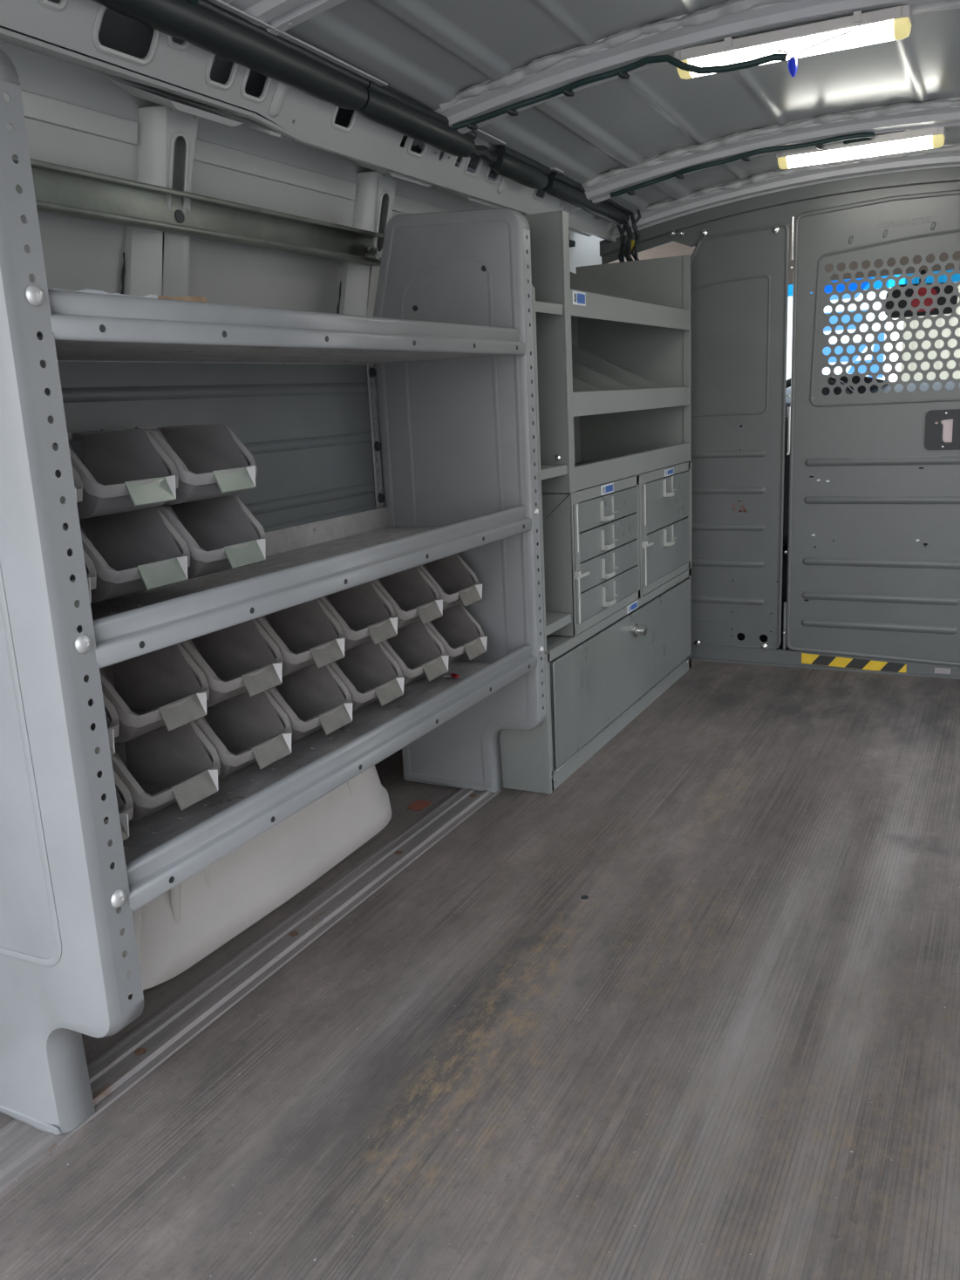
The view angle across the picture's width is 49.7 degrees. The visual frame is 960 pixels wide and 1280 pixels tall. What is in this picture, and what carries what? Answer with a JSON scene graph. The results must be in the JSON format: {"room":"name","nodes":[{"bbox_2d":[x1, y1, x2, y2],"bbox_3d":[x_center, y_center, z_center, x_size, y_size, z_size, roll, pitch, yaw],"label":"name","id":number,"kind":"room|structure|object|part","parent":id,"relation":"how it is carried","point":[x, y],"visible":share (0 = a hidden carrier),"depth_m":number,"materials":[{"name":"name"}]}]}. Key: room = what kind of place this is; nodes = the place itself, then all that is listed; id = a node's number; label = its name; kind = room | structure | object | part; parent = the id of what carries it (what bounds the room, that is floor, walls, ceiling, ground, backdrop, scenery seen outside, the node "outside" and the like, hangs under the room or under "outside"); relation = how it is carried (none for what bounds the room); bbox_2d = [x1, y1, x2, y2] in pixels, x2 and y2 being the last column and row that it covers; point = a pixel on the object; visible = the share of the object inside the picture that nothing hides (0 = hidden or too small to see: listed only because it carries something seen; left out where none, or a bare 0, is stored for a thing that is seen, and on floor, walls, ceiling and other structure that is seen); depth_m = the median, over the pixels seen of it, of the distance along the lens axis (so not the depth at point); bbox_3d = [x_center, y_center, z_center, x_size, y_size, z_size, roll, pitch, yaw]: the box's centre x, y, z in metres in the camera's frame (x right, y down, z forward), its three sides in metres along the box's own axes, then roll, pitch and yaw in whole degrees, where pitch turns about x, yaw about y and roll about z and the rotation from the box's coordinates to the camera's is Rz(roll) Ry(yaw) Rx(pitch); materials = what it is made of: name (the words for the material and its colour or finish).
{"room":"vehicle interior","nodes":[
{"label":"vehicle interior","id":0,"kind":"room"},
{"bbox_2d":[0,41,604,713],"bbox_3d":[-0.393,-0.290,1.898,0.187,1.430,3.550,4,15,27],"label":"wall","id":1,"kind":"structure","parent":0,"point":[79,254],"depth_m":1.75,"materials":[{"name":"grey metal"}]},
{"bbox_2d":[120,96,208,296],"bbox_3d":[-0.493,-0.636,1.637,0.134,0.373,0.139,4,15,27],"label":"trim","id":2,"kind":"structure","parent":1,"relation":"attached to","point":[160,127],"depth_m":1.61,"materials":[{"name":"white paint"}]},
{"bbox_2d":[12,155,384,265],"bbox_3d":[-0.468,-0.658,1.596,0.032,0.058,1.185,4,15,27],"label":"channel","id":3,"kind":"object","parent":1,"relation":"attached to","point":[59,189],"visible":0.93,"depth_m":1.62,"materials":[{"name":"metal"}]},
{"bbox_2d":[3,89,451,214],"bbox_3d":[-0.478,-0.783,1.641,0.017,0.030,3.250,4,15,27],"label":"trim","id":4,"kind":"structure","parent":1,"relation":"attached to","point":[37,107],"depth_m":1.71,"materials":[{"name":"white paint"}]},
{"bbox_2d":[0,0,495,180],"bbox_3d":[-0.416,-0.907,1.600,0.165,0.131,3.290,4,15,27],"label":"trim","id":5,"kind":"structure","parent":1,"relation":"attached to","point":[118,31],"depth_m":1.44,"materials":[{"name":"grey paint"}]},
{"bbox_2d":[220,0,346,61],"bbox_3d":[0.233,-0.864,1.164,1.420,0.122,0.126,4,15,27],"label":"trim","id":6,"kind":"structure","parent":1,"relation":"attached to","point":[283,15],"depth_m":1.44,"materials":[{"name":"paint"}]},
{"bbox_2d":[0,0,616,242],"bbox_3d":[-0.367,-0.851,1.589,0.172,0.128,3.290,4,15,27],"label":"roof rail","id":7,"kind":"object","parent":1,"relation":"attached to","point":[72,24],"depth_m":1.59,"materials":[{"name":"grey metal"}]},
{"bbox_2d":[91,0,632,224],"bbox_3d":[-0.318,-0.856,1.498,0.063,0.123,3.181,4,15,27],"label":"pipe","id":8,"kind":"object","parent":1,"relation":"attached to","point":[217,27],"depth_m":1.62,"materials":[{"name":"black plastic"}]},
{"bbox_2d":[337,171,397,316],"bbox_3d":[-0.225,-0.768,2.147,0.134,0.373,0.138,4,15,27],"label":"trim","id":9,"kind":"structure","parent":1,"relation":"attached to","point":[375,192],"depth_m":2.11,"materials":[{"name":"white paint"}]},
{"bbox_2d":[568,232,575,247],"bbox_3d":[0.220,-1.042,2.697,0.030,0.032,0.080,4,15,27],"label":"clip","id":10,"kind":"object","parent":1,"relation":"attached to","point":[572,243],"visible":0.28,"depth_m":2.71,"materials":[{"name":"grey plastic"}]},
{"bbox_2d":[451,53,787,130],"bbox_3d":[0.225,-0.971,1.816,0.616,0.063,0.042,4,15,28],"label":"cable","id":11,"kind":"object","parent":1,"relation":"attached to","point":[622,72],"visible":1,"depth_m":1.80,"materials":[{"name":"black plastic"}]},
{"bbox_2d":[775,30,851,77],"bbox_3d":[0.528,-0.930,1.651,0.119,0.053,0.016,4,15,27],"label":"connector","id":12,"kind":"object","parent":11,"relation":"attached to","point":[792,64],"visible":1,"depth_m":1.66,"materials":[{"name":"blue plastic"}]},
{"bbox_2d":[412,0,959,149],"bbox_3d":[0.497,-0.970,1.670,1.420,0.122,0.124,4,15,27],"label":"roof rib","id":13,"kind":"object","parent":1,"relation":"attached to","point":[734,18],"depth_m":1.74,"materials":[{"name":"paint"}]},
{"bbox_2d":[610,132,874,197],"bbox_3d":[0.598,-1.110,2.432,0.614,0.064,0.069,3,14,22],"label":"cable","id":14,"kind":"object","parent":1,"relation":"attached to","point":[847,139],"visible":1,"depth_m":2.39,"materials":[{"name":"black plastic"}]},
{"bbox_2d":[562,97,959,212],"bbox_3d":[0.825,-1.101,2.299,1.420,0.122,0.123,4,15,27],"label":"trim","id":15,"kind":"structure","parent":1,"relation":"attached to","point":[899,117],"depth_m":2.34,"materials":[{"name":"paint"}]},
{"bbox_2d":[674,4,913,79],"bbox_3d":[0.506,-0.975,1.700,0.372,0.041,0.066,4,15,27],"label":"led light","id":16,"kind":"object","parent":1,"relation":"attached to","point":[895,23],"visible":0.88,"depth_m":1.67,"materials":[{"name":"grey plastic"}]},
{"bbox_2d":[687,20,894,77],"bbox_3d":[0.508,-0.968,1.705,0.324,0.023,0.052,4,15,27],"label":"diffuser","id":17,"kind":"object","parent":16,"relation":"attached to","point":[793,40],"depth_m":1.68,"materials":[{"name":"white plastic"}]},
{"bbox_2d":[776,127,946,169],"bbox_3d":[0.859,-1.114,2.352,0.358,0.041,0.066,4,15,27],"label":"led light","id":18,"kind":"object","parent":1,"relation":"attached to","point":[908,139],"visible":0.91,"depth_m":2.33,"materials":[{"name":"grey plastic"}]},
{"bbox_2d":[786,135,932,168],"bbox_3d":[0.861,-1.107,2.357,0.310,0.023,0.052,4,15,27],"label":"diffuser","id":19,"kind":"object","parent":18,"relation":"attached to","point":[880,145],"depth_m":2.34,"materials":[{"name":"white plastic"}]},
{"bbox_2d":[934,667,950,674],"bbox_3d":[1.283,0.086,2.877,0.040,0.016,0.001,4,15,27],"label":"tape patch","id":20,"kind":"object","parent":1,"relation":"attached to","point":[943,670],"visible":1,"depth_m":2.88,"materials":[{"name":"grey plastic"}]},
{"bbox_3d":[1.553,-0.738,3.762,2.060,1.290,1.830,4,15,27],"label":"trim","id":21,"kind":"structure","parent":1,"relation":"attached to","visible":0},
{"bbox_2d":[730,415,834,649],"bbox_3d":[0.921,-0.352,3.388,0.480,0.750,0.600,4,15,27],"label":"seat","id":22,"kind":"object","parent":21,"relation":"on","point":[740,636],"visible":0.02,"depth_m":3.07,"materials":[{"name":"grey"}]},
{"bbox_3d":[0.808,-0.481,3.148,0.480,0.380,0.140,4,15,27],"label":"backrest","id":23,"kind":"part","parent":22,"relation":"part of","materials":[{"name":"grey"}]},
{"bbox_3d":[0.953,-0.179,3.474,0.480,0.370,0.500,4,15,27],"label":"seat","id":24,"kind":"part","parent":22,"relation":"part of","materials":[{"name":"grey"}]},
{"bbox_2d":[785,375,959,604],"bbox_3d":[1.696,-0.617,4.106,2.000,0.865,1.000,4,15,27],"label":"dashboard","id":25,"kind":"object","parent":21,"relation":"on","point":[855,379],"visible":0.12,"depth_m":3.74,"materials":[{"name":"grey"}]},
{"bbox_2d":[786,374,853,394],"bbox_3d":[1.161,-0.775,3.672,0.368,0.325,0.163,4,15,27],"label":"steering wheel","id":26,"kind":"object","parent":25,"relation":"attached to","point":[832,380],"visible":0.03,"depth_m":3.62,"materials":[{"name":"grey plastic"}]},
{"bbox_2d":[821,375,898,390],"bbox_3d":[1.362,-0.941,3.867,0.380,0.095,0.270,4,15,27],"label":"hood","id":27,"kind":"object","parent":25,"relation":"attached to","point":[855,379],"depth_m":3.74,"materials":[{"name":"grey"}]},
{"bbox_2d":[0,660,959,1279],"bbox_3d":[0.391,0.456,1.622,1.890,0.030,3.450,4,15,27],"label":"floor","id":28,"kind":"structure","parent":0,"point":[737,1057],"depth_m":1.32,"materials":[{"name":"wood"}]},
{"bbox_2d":[0,788,502,1192],"bbox_3d":[-0.468,0.549,1.321,0.085,0.008,2.110,4,15,27],"label":"rail","id":29,"kind":"object","parent":28,"relation":"on","point":[112,1073],"visible":0.97,"depth_m":1.51,"materials":[{"name":"metal"}]},
{"bbox_2d":[115,738,391,994],"bbox_3d":[-0.420,0.313,1.791,0.246,0.250,0.830,4,15,27],"label":"wheel arch","id":30,"kind":"object","parent":28,"relation":"on","point":[178,929],"visible":0.42,"depth_m":1.67,"materials":[{"name":"white plastic"}]},
{"bbox_2d":[0,48,546,1134],"bbox_3d":[-0.299,-0.121,1.605,0.347,1.166,1.183,4,15,27],"label":"shelving unit","id":31,"kind":"object","parent":28,"relation":"on","point":[448,337],"visible":0.88,"depth_m":1.42,"materials":[{"name":"grey metal"}]},
{"bbox_2d":[52,442,82,503],"bbox_3d":[-0.551,-0.174,1.160,0.190,0.102,0.150,4,15,27],"label":"bin","id":32,"kind":"object","parent":31,"relation":"hanging from","point":[78,485],"visible":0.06,"depth_m":1.19,"materials":[{"name":"grey plastic"}]},
{"bbox_3d":[-0.555,0.005,1.118,0.335,1.166,0.054,4,15,27],"label":"panel","id":33,"kind":"part","parent":31,"relation":"part of","materials":[{"name":"grey metal"}]},
{"bbox_2d":[62,524,96,607],"bbox_3d":[-0.539,-0.075,1.170,0.190,0.102,0.150,4,15,27],"label":"bin","id":34,"kind":"object","parent":31,"relation":"on","point":[91,576],"visible":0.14,"depth_m":1.20,"materials":[{"name":"grey plastic"}]},
{"bbox_2d":[83,674,119,755],"bbox_3d":[-0.520,0.097,1.193,0.190,0.102,0.150,4,15,27],"label":"bin","id":35,"kind":"object","parent":31,"relation":"hanging from","point":[113,726],"visible":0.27,"depth_m":1.22,"materials":[{"name":"plastic"}]},
{"bbox_2d":[96,769,133,846],"bbox_3d":[-0.511,0.197,1.214,0.190,0.102,0.150,4,15,27],"label":"bin","id":36,"kind":"object","parent":31,"relation":"on","point":[125,812],"visible":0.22,"depth_m":1.24,"materials":[{"name":"plastic"}]},
{"bbox_2d":[54,428,178,519],"bbox_3d":[-0.480,-0.209,1.294,0.190,0.102,0.150,4,15,27],"label":"bin","id":37,"kind":"object","parent":31,"relation":"hanging from","point":[122,471],"visible":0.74,"depth_m":1.33,"materials":[{"name":"grey plastic"}]},
{"bbox_3d":[-0.572,-0.242,1.353,0.052,0.033,0.435,4,15,27],"label":"bin rail","id":38,"kind":"part","parent":31,"relation":"part of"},
{"bbox_2d":[62,507,190,602],"bbox_3d":[-0.468,-0.110,1.305,0.190,0.102,0.150,4,15,27],"label":"bin","id":39,"kind":"object","parent":31,"relation":"on","point":[131,552],"visible":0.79,"depth_m":1.34,"materials":[{"name":"grey plastic"}]},
{"bbox_2d":[47,288,206,302],"bbox_3d":[-0.379,-0.351,1.127,0.006,0.055,0.240,4,15,27],"label":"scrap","id":40,"kind":"object","parent":31,"relation":"on","point":[202,299],"visible":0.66,"depth_m":1.16,"materials":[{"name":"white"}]},
{"bbox_2d":[99,643,209,742],"bbox_3d":[-0.450,0.062,1.327,0.190,0.102,0.150,4,15,27],"label":"bin","id":41,"kind":"object","parent":31,"relation":"hanging from","point":[153,691],"visible":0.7,"depth_m":1.36,"materials":[{"name":"plastic"}]},
{"bbox_2d":[111,721,220,822],"bbox_3d":[-0.441,0.163,1.348,0.190,0.102,0.150,4,15,27],"label":"bin","id":42,"kind":"object","parent":31,"relation":"on","point":[160,768],"visible":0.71,"depth_m":1.39,"materials":[{"name":"plastic"}]},
{"bbox_2d":[92,423,257,504],"bbox_3d":[-0.410,-0.244,1.429,0.190,0.102,0.150,4,15,27],"label":"bin","id":43,"kind":"object","parent":31,"relation":"hanging from","point":[210,461],"visible":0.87,"depth_m":1.46,"materials":[{"name":"grey plastic"}]},
{"bbox_2d":[155,495,266,578],"bbox_3d":[-0.398,-0.145,1.439,0.190,0.102,0.150,4,15,27],"label":"bin","id":44,"kind":"object","parent":31,"relation":"on","point":[221,534],"visible":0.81,"depth_m":1.47,"materials":[{"name":"grey plastic"}]},
{"bbox_2d":[179,619,283,707],"bbox_3d":[-0.380,0.027,1.461,0.190,0.102,0.150,4,15,27],"label":"bin","id":45,"kind":"object","parent":31,"relation":"hanging from","point":[238,659],"visible":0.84,"depth_m":1.50,"materials":[{"name":"plastic"}]},
{"bbox_2d":[193,690,292,779],"bbox_3d":[-0.370,0.128,1.482,0.190,0.102,0.150,4,15,27],"label":"bin","id":46,"kind":"object","parent":31,"relation":"on","point":[244,730],"visible":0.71,"depth_m":1.52,"materials":[{"name":"plastic"}]},
{"bbox_3d":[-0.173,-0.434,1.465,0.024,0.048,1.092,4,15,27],"label":"shelf","id":47,"kind":"part","parent":31,"relation":"part of","materials":[{"name":"grey metal"}]},
{"bbox_2d":[255,598,344,677],"bbox_3d":[-0.309,-0.008,1.595,0.190,0.102,0.150,4,15,27],"label":"bin","id":48,"kind":"object","parent":31,"relation":"hanging from","point":[305,635],"visible":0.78,"depth_m":1.63,"materials":[{"name":"plastic"}]},
{"bbox_3d":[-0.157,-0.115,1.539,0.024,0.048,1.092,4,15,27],"label":"shelf","id":49,"kind":"part","parent":31,"relation":"part of","materials":[{"name":"grey metal"}]},
{"bbox_2d":[266,663,352,743],"bbox_3d":[-0.300,0.093,1.616,0.190,0.102,0.150,4,15,27],"label":"bin","id":50,"kind":"object","parent":31,"relation":"on","point":[312,698],"visible":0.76,"depth_m":1.65,"materials":[{"name":"plastic"}]},
{"bbox_3d":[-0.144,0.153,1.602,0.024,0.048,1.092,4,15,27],"label":"shelf","id":51,"kind":"part","parent":31,"relation":"part of","materials":[{"name":"grey metal"}]},
{"bbox_2d":[318,581,397,651],"bbox_3d":[-0.239,-0.042,1.729,0.190,0.102,0.150,4,15,27],"label":"bin","id":52,"kind":"object","parent":31,"relation":"hanging from","point":[364,615],"visible":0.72,"depth_m":1.76,"materials":[{"name":"plastic"}]},
{"bbox_2d":[328,640,404,712],"bbox_3d":[-0.229,0.058,1.750,0.190,0.102,0.150,4,15,27],"label":"bin","id":53,"kind":"object","parent":31,"relation":"on","point":[370,673],"visible":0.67,"depth_m":1.79,"materials":[{"name":"plastic"}]},
{"bbox_2d":[371,566,442,629],"bbox_3d":[-0.168,-0.077,1.864,0.190,0.102,0.150,4,15,27],"label":"bin","id":54,"kind":"object","parent":31,"relation":"hanging from","point":[413,598],"visible":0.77,"depth_m":1.90,"materials":[{"name":"plastic"}]},
{"bbox_2d":[381,619,449,686],"bbox_3d":[-0.159,0.023,1.885,0.190,0.102,0.150,4,15,27],"label":"bin","id":55,"kind":"object","parent":31,"relation":"on","point":[418,653],"visible":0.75,"depth_m":1.92,"materials":[{"name":"plastic"}]},
{"bbox_2d":[417,553,482,610],"bbox_3d":[-0.098,-0.112,1.998,0.190,0.102,0.150,4,15,27],"label":"bin","id":56,"kind":"object","parent":31,"relation":"hanging from","point":[456,583],"visible":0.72,"depth_m":2.03,"materials":[{"name":"plastic"}]},
{"bbox_2d":[441,673,462,679],"bbox_3d":[-0.051,0.071,2.004,0.092,0.008,0.024,6,16,33],"label":"scrap","id":57,"kind":"object","parent":31,"relation":"on","point":[452,675],"visible":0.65,"depth_m":2.01,"materials":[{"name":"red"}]},
{"bbox_2d":[425,604,487,663],"bbox_3d":[-0.088,-0.011,2.019,0.190,0.102,0.150,4,15,27],"label":"bin","id":58,"kind":"object","parent":31,"relation":"on","point":[459,632],"visible":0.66,"depth_m":2.05,"materials":[{"name":"plastic"}]},
{"bbox_3d":[-0.041,-0.249,2.097,0.335,1.166,0.043,4,15,27],"label":"panel","id":59,"kind":"part","parent":31,"relation":"part of","materials":[{"name":"grey metal"}]},
{"bbox_2d":[406,799,430,810],"bbox_3d":[-0.127,0.342,2.148,0.035,0.001,0.050,4,15,27],"label":"sticker","id":60,"kind":"object","parent":28,"relation":"on","point":[418,805],"visible":1,"depth_m":2.15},
{"bbox_2d":[580,895,588,898],"bbox_3d":[0.174,0.427,1.723,0.013,0.001,0.013,4,15,27],"label":"screw","id":61,"kind":"object","parent":28,"relation":"on","point":[582,896],"visible":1,"depth_m":1.72,"materials":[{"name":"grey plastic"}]},
{"bbox_2d":[499,568,692,794],"bbox_3d":[0.247,0.047,2.668,0.370,0.304,1.070,4,15,27],"label":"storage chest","id":62,"kind":"object","parent":28,"relation":"on","point":[601,678],"visible":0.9,"depth_m":2.39,"materials":[{"name":"grey metal"}]},
{"bbox_2d":[379,257,571,653],"bbox_3d":[0.000,-0.388,2.160,0.333,0.795,0.153,4,15,27],"label":"bay","id":63,"kind":"object","parent":62,"relation":"on","point":[553,622],"visible":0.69,"depth_m":2.07,"materials":[{"name":"grey metal"}]},
{"bbox_3d":[-0.014,-0.658,2.098,0.332,0.021,0.150,4,15,27],"label":"shelf","id":64,"kind":"part","parent":63,"relation":"part of","materials":[{"name":"grey metal"}]},
{"bbox_3d":[0.001,-0.349,2.170,0.332,0.021,0.150,4,15,27],"label":"shelf","id":65,"kind":"part","parent":63,"relation":"part of","materials":[{"name":"grey metal"}]},
{"bbox_3d":[0.016,-0.042,2.242,0.332,0.021,0.150,4,15,27],"label":"shelf","id":66,"kind":"part","parent":63,"relation":"part of","materials":[{"name":"grey metal"}]},
{"bbox_2d":[541,475,641,637],"bbox_3d":[0.158,-0.217,2.473,0.354,0.309,0.454,4,15,27],"label":"base cabinet","id":67,"kind":"object","parent":62,"relation":"on","point":[592,535],"visible":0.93,"depth_m":2.30,"materials":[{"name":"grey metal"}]},
{"bbox_2d":[524,210,690,493],"bbox_3d":[0.233,-0.689,2.575,0.337,0.556,0.911,4,15,27],"label":"rack","id":68,"kind":"object","parent":67,"relation":"on","point":[614,369],"visible":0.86,"depth_m":2.70,"materials":[{"name":"grey metal"}]},
{"bbox_2d":[569,271,689,330],"bbox_3d":[0.225,-0.862,2.534,0.335,0.195,0.904,4,15,27],"label":"tray","id":69,"kind":"object","parent":68,"relation":"on","point":[598,300],"depth_m":2.84,"materials":[{"name":"grey metal"}]},
{"bbox_2d":[571,344,690,416],"bbox_3d":[0.234,-0.673,2.579,0.334,0.212,0.904,4,15,27],"label":"shelf","id":70,"kind":"object","parent":68,"relation":"on","point":[608,379],"depth_m":2.78,"materials":[{"name":"grey metal"}]},
{"bbox_2d":[574,442,690,490],"bbox_3d":[0.245,-0.445,2.632,0.334,0.051,0.904,4,15,27],"label":"shelf","id":71,"kind":"object","parent":68,"relation":"on","point":[595,463],"depth_m":2.71,"materials":[{"name":"grey metal"}]},
{"bbox_3d":[0.291,-0.231,2.362,0.017,0.046,0.047,4,15,27],"label":"handle","id":72,"kind":"part","parent":67,"relation":"part of","materials":[{"name":"silver metal"}]},
{"bbox_3d":[0.288,-0.294,2.347,0.017,0.046,0.047,4,15,27],"label":"handle","id":73,"kind":"part","parent":67,"relation":"part of","materials":[{"name":"silver metal"}]},
{"bbox_3d":[0.165,-0.313,2.454,0.302,0.062,0.387,4,15,27],"label":"drawer","id":74,"kind":"part","parent":67,"relation":"part of","materials":[{"name":"grey metal"}]},
{"bbox_3d":[0.294,-0.167,2.377,0.017,0.046,0.047,4,15,27],"label":"handle","id":75,"kind":"part","parent":67,"relation":"part of","materials":[{"name":"silver metal"}]},
{"bbox_3d":[0.168,-0.249,2.469,0.302,0.062,0.387,4,15,27],"label":"drawer","id":76,"kind":"part","parent":67,"relation":"part of","materials":[{"name":"grey metal"}]},
{"bbox_3d":[0.171,-0.185,2.484,0.302,0.062,0.387,4,15,27],"label":"drawer","id":77,"kind":"part","parent":67,"relation":"part of","materials":[{"name":"grey metal"}]},
{"bbox_3d":[0.174,-0.122,2.499,0.302,0.062,0.387,4,15,27],"label":"drawer","id":78,"kind":"part","parent":67,"relation":"part of","materials":[{"name":"grey metal"}]},
{"bbox_3d":[0.298,-0.103,2.392,0.017,0.046,0.047,4,15,27],"label":"handle","id":79,"kind":"part","parent":67,"relation":"part of","materials":[{"name":"silver metal"}]},
{"bbox_3d":[0.384,0.045,2.598,0.008,0.230,1.019,4,15,27],"label":"door","id":80,"kind":"part","parent":62,"relation":"part of","materials":[{"name":"grey metal"}]},
{"bbox_3d":[0.402,-0.025,2.585,0.028,0.034,0.099,4,15,27],"label":"lock handle","id":81,"kind":"part","parent":62,"relation":"part of","materials":[{"name":"silver metal"}]},
{"bbox_2d":[637,461,691,597],"bbox_3d":[0.363,-0.319,2.865,0.354,0.309,0.456,4,15,27],"label":"base cabinet","id":82,"kind":"object","parent":62,"relation":"on","point":[665,492],"visible":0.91,"depth_m":2.77,"materials":[{"name":"metal"}]},
{"bbox_3d":[0.379,-0.255,2.884,0.302,0.128,0.390,4,15,27],"label":"drawer","id":83,"kind":"part","parent":82,"relation":"part of","materials":[{"name":"grey metal"}]},
{"bbox_3d":[0.373,-0.383,2.854,0.302,0.128,0.390,4,15,27],"label":"drawer","id":84,"kind":"part","parent":82,"relation":"part of","materials":[{"name":"grey metal"}]},
{"bbox_3d":[0.507,-0.277,2.781,0.017,0.046,0.047,4,15,27],"label":"handle","id":85,"kind":"part","parent":82,"relation":"part of","materials":[{"name":"silver metal"}]},
{"bbox_3d":[0.501,-0.404,2.751,0.017,0.046,0.047,4,15,27],"label":"handle","id":86,"kind":"part","parent":82,"relation":"part of","materials":[{"name":"silver metal"}]},
{"bbox_2d":[285,0,959,218],"bbox_3d":[0.334,-0.918,1.354,1.492,0.244,3.550,4,15,27],"label":"ceiling","id":87,"kind":"structure","parent":0,"point":[429,52],"depth_m":1.97,"materials":[{"name":"grey metal"}]},
{"bbox_2d":[191,0,198,5],"bbox_3d":[-0.373,-0.859,1.339,0.019,0.071,0.039,-3,13,-2],"label":"cable","id":88,"kind":"object","parent":87,"relation":"hanging from","point":[195,2],"visible":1,"depth_m":1.35,"materials":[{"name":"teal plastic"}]},
{"bbox_2d":[616,210,641,262],"bbox_3d":[0.416,-1.129,2.911,0.037,0.142,0.098,-12,16,-35],"label":"wiring loom","id":89,"kind":"object","parent":87,"relation":"hanging from","point":[626,252],"visible":0.85,"depth_m":2.91,"materials":[{"name":"grey plastic"}]},
{"bbox_2d":[610,224,959,284],"bbox_3d":[1.388,-1.283,3.296,2.000,0.162,0.880,4,15,27],"label":"headliner","id":90,"kind":"object","parent":87,"relation":"attached to","point":[673,248],"visible":0.12,"depth_m":3.55},
{"bbox_2d":[885,269,958,318],"bbox_3d":[1.515,-1.190,3.555,0.228,0.156,0.093,4,15,27],"label":"rearview mirror","id":91,"kind":"object","parent":90,"relation":"attached to","point":[949,289],"visible":0.49,"depth_m":3.53,"materials":[{"name":"grey plastic"}]},
{"bbox_2d":[669,223,789,649],"bbox_3d":[0.562,-0.574,3.081,0.670,1.207,0.029,4,15,27],"label":"wall","id":92,"kind":"structure","parent":0,"point":[739,279],"depth_m":2.99,"materials":[{"name":"grey metal"}]},
{"bbox_2d":[599,166,959,679],"bbox_3d":[1.062,-0.561,2.829,1.790,1.338,0.027,4,15,27],"label":"trim","id":93,"kind":"structure","parent":92,"relation":"attached to","point":[779,207],"depth_m":2.86,"materials":[{"name":"grey metal"}]},
{"bbox_2d":[612,143,959,238],"bbox_3d":[1.007,-1.174,2.648,1.420,0.122,0.123,4,15,27],"label":"trim","id":94,"kind":"structure","parent":92,"relation":"attached to","point":[946,155],"depth_m":2.72,"materials":[{"name":"paint"}]},
{"bbox_2d":[801,653,906,672],"bbox_3d":[1.072,0.067,2.983,0.287,0.040,0.001,4,15,27],"label":"tape","id":95,"kind":"object","parent":92,"relation":"attached to","point":[806,658],"visible":1,"depth_m":2.98,"materials":[{"name":"yellow plastic"}]},
{"bbox_2d":[782,189,959,667],"bbox_3d":[1.134,-0.539,2.799,0.598,1.241,0.021,4,15,27],"label":"door","id":96,"kind":"structure","parent":92,"relation":"in","point":[868,493],"depth_m":2.83,"materials":[{"name":"grey metal"}]},
{"bbox_3d":[1.250,-0.551,2.736,0.110,0.082,0.018,4,15,27],"label":"latch plate","id":97,"kind":"part","parent":96,"relation":"part of","materials":[{"name":"silver metal"}]},
{"label":"outside","id":98,"kind":"structure","parent":0,"visible":0},
{"bbox_3d":[2.491,0.425,4.597,30.000,0.080,38.000,4,15,27],"label":"ground","id":99,"kind":"structure","parent":98,"visible":0},
{"bbox_2d":[786,275,888,380],"bbox_3d":[2.383,-1.768,8.062,1.410,2.620,0.075,4,15,27],"label":"window","id":100,"kind":"structure","parent":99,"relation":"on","point":[877,305],"depth_m":7.69,"materials":[{"name":"white"}]},
{"bbox_2d":[900,269,959,381],"bbox_3d":[6.646,-2.724,7.964,6.030,4.120,3.015,4,15,27],"label":"building","id":101,"kind":"structure","parent":99,"relation":"on","point":[939,343],"depth_m":7.99,"materials":[{"name":"white"}]}
]}

